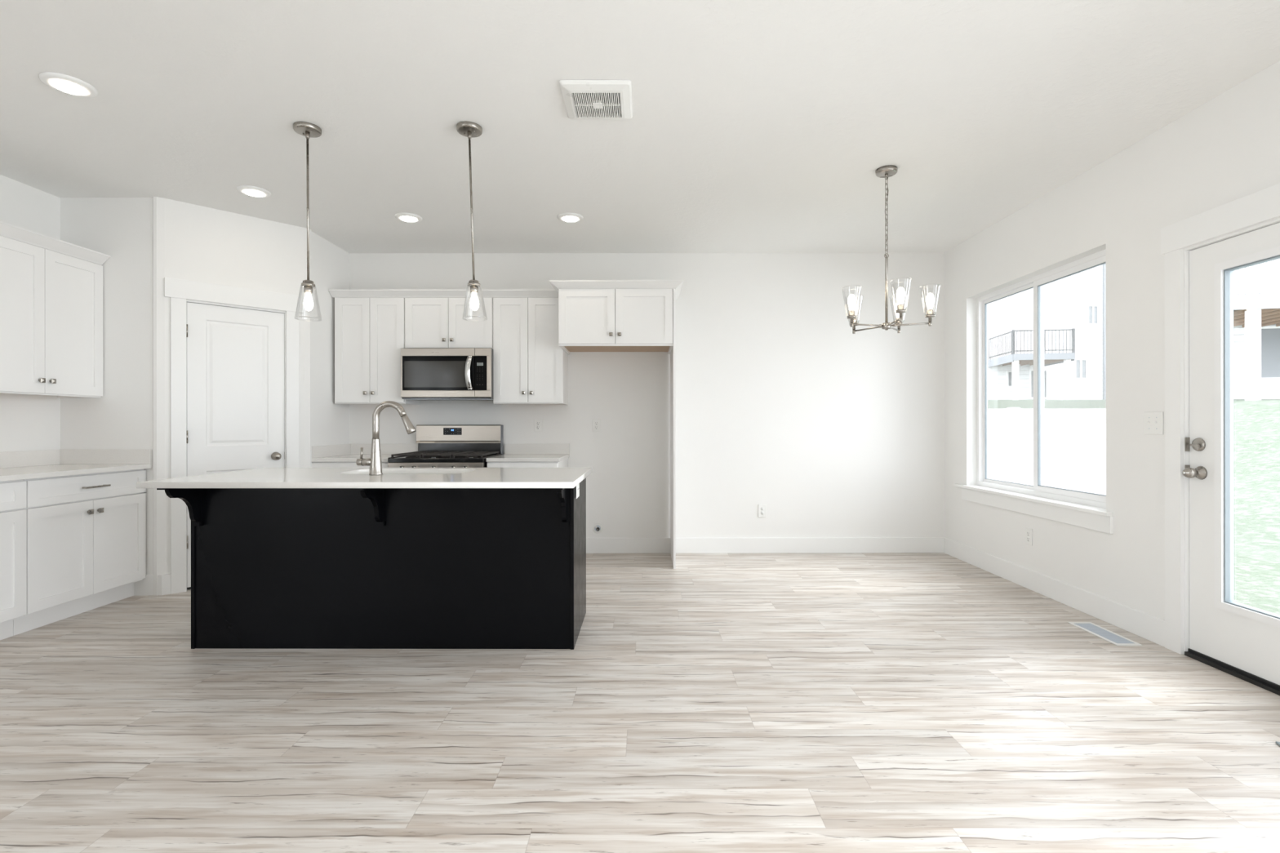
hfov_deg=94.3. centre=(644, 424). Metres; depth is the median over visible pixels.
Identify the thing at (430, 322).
upper cabinet
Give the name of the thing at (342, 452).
countertop
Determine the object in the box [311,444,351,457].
backsplash
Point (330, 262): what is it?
wall
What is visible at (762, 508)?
outlet
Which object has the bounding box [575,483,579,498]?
outlet
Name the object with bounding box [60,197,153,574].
wall
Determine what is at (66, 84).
recessed light
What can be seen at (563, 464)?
base cabinet
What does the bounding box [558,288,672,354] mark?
upper cabinet
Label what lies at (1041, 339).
window
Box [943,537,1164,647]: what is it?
baseboard
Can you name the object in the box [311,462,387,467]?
base cabinet
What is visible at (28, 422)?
wall
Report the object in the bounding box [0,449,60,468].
backsplash
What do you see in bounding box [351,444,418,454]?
backsplash
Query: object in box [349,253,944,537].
wall
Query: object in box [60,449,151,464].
backsplash
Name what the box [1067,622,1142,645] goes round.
floor vent
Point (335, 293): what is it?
crown molding
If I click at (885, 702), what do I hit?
floor
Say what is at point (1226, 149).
wall
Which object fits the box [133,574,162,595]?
baseboard
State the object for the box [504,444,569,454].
backsplash
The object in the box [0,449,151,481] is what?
countertop
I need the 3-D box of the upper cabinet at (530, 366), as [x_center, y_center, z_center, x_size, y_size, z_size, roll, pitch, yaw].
[-0.998,-0.642,5.249,0.603,0.916,0.352,0,0,0]
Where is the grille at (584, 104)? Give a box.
[572,93,622,117]
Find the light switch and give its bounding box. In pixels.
[1143,411,1163,434]
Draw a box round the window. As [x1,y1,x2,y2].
[954,248,1113,533]
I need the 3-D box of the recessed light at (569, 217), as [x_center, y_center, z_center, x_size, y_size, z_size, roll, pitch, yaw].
[-0.557,-1.560,4.487,0.196,0.021,0.196,0,0,0]
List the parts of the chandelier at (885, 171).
bulb, lamp shade, lamp shade, arm, arm, rod, cord, chain, arm, arm, lamp shade, lamp shade, bulb, arm, lamp shade, bulb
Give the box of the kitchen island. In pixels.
[156,477,586,649]
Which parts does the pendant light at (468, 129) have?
rod, lamp shade, bulb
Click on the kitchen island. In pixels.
(272, 568)
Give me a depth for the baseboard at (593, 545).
5.41 m
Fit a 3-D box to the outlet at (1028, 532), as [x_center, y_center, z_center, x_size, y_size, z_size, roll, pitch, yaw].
[2.743,0.796,4.233,0.009,0.117,0.072,0,0,0]
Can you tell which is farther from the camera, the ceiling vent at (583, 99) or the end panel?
the end panel
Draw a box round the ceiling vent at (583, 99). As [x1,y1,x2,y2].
[559,80,632,119]
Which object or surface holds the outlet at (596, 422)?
attached to the wall at (780, 406)
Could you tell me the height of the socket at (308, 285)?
0.064 m
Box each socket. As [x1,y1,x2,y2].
[301,280,315,293]
[467,280,480,293]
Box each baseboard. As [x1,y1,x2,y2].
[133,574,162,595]
[161,573,171,595]
[586,537,943,553]
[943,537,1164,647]
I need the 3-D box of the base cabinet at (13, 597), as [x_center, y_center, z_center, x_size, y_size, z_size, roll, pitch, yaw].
[-3.712,0.738,2.905,0.633,0.872,0.790,0,0,0]
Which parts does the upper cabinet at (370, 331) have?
door, door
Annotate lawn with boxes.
[1233,399,1279,614]
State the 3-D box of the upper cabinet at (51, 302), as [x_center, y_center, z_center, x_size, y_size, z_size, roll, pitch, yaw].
[-3.864,-0.644,3.697,0.332,0.915,0.790,0,0,0]
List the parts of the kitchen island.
panel, panel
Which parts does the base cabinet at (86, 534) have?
door, drawer, knob, handle, knob, door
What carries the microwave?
attached to the upper cabinet at (430, 322)
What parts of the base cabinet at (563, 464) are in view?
drawer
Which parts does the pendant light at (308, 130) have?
rod, lamp shade, bulb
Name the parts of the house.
deck post, railing, pane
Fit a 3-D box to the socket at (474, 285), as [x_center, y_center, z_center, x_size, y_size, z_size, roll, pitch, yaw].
[-0.898,-0.731,3.135,0.067,0.065,0.067,0,0,0]
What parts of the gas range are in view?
panel, clock panel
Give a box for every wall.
[0,174,60,452]
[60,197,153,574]
[152,196,311,595]
[311,231,349,446]
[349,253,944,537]
[944,60,1279,620]
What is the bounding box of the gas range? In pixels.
[387,425,503,467]
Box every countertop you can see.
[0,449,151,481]
[136,467,592,488]
[311,444,418,462]
[486,444,569,462]
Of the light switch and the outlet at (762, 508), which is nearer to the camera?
the light switch
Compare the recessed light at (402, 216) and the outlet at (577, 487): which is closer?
the outlet at (577, 487)
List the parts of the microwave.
door glass, handle, panel glass, control panel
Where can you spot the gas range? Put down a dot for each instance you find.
(439, 446)
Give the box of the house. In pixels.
[1233,258,1279,400]
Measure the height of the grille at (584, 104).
0.014 m
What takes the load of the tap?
on the island countertop at (264, 477)
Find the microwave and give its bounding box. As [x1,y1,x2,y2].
[400,348,493,400]
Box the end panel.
[670,288,675,568]
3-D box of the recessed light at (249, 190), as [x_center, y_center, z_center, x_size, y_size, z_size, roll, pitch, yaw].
[-2.615,-1.558,3.981,0.196,0.021,0.196,0,0,0]
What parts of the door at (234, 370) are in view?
casing, head casing, knob, casing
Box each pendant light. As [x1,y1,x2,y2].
[293,121,322,321]
[456,121,487,321]
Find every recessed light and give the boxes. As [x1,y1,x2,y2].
[38,71,97,97]
[236,185,271,197]
[394,212,422,222]
[557,212,583,222]
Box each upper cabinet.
[0,235,102,397]
[334,297,418,404]
[404,297,493,349]
[493,297,568,404]
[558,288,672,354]
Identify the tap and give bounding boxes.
[355,400,416,475]
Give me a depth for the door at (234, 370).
4.37 m
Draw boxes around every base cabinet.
[0,480,26,639]
[13,469,146,635]
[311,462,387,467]
[487,457,568,467]
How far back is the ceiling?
2.94 m
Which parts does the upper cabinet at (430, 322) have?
door, door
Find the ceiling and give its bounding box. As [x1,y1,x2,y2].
[0,0,1279,253]
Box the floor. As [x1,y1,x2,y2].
[0,552,1279,852]
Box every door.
[164,276,303,594]
[1160,182,1279,695]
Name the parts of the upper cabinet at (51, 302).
door, knob, knob, door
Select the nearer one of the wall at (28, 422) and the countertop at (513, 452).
the wall at (28, 422)
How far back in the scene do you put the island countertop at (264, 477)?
2.92 m
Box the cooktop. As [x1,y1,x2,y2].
[387,453,502,462]
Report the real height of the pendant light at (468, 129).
1.014 m
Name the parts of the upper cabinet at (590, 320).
door, panel, door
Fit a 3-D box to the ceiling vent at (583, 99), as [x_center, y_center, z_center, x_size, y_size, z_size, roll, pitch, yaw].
[-0.223,-1.556,2.865,0.329,0.030,0.329,0,0,0]
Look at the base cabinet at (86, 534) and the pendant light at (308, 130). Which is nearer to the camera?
the pendant light at (308, 130)
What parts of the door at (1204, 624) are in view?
casing, strike plate, knob, head casing, lite frame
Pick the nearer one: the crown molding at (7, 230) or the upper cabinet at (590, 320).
the crown molding at (7, 230)
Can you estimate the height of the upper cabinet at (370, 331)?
0.916 m
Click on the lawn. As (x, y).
(1256, 423)
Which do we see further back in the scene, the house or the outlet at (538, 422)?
the house
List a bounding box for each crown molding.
[0,221,111,265]
[328,280,683,300]
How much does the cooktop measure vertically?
0.042 m
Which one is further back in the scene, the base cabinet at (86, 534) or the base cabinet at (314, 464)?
the base cabinet at (314, 464)
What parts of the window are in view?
fixed sash, pane, sill, sliding sash, pane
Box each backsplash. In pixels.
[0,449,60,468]
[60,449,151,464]
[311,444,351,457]
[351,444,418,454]
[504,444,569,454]
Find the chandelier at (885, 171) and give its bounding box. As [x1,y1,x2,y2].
[841,164,941,333]
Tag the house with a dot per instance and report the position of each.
(1256, 288)
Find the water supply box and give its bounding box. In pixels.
[592,523,602,533]
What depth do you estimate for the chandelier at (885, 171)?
3.60 m
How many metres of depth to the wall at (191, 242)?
4.26 m
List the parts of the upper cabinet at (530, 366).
door, door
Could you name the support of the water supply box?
attached to the wall at (780, 406)
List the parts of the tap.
lever, handle, spout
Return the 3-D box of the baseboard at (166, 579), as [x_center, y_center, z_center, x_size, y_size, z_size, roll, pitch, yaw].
[-3.305,1.105,4.106,0.052,0.139,0.014,0,0,-45]
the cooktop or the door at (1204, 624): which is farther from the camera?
the cooktop
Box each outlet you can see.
[534,418,542,431]
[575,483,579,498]
[592,418,600,431]
[758,504,766,517]
[1025,527,1032,546]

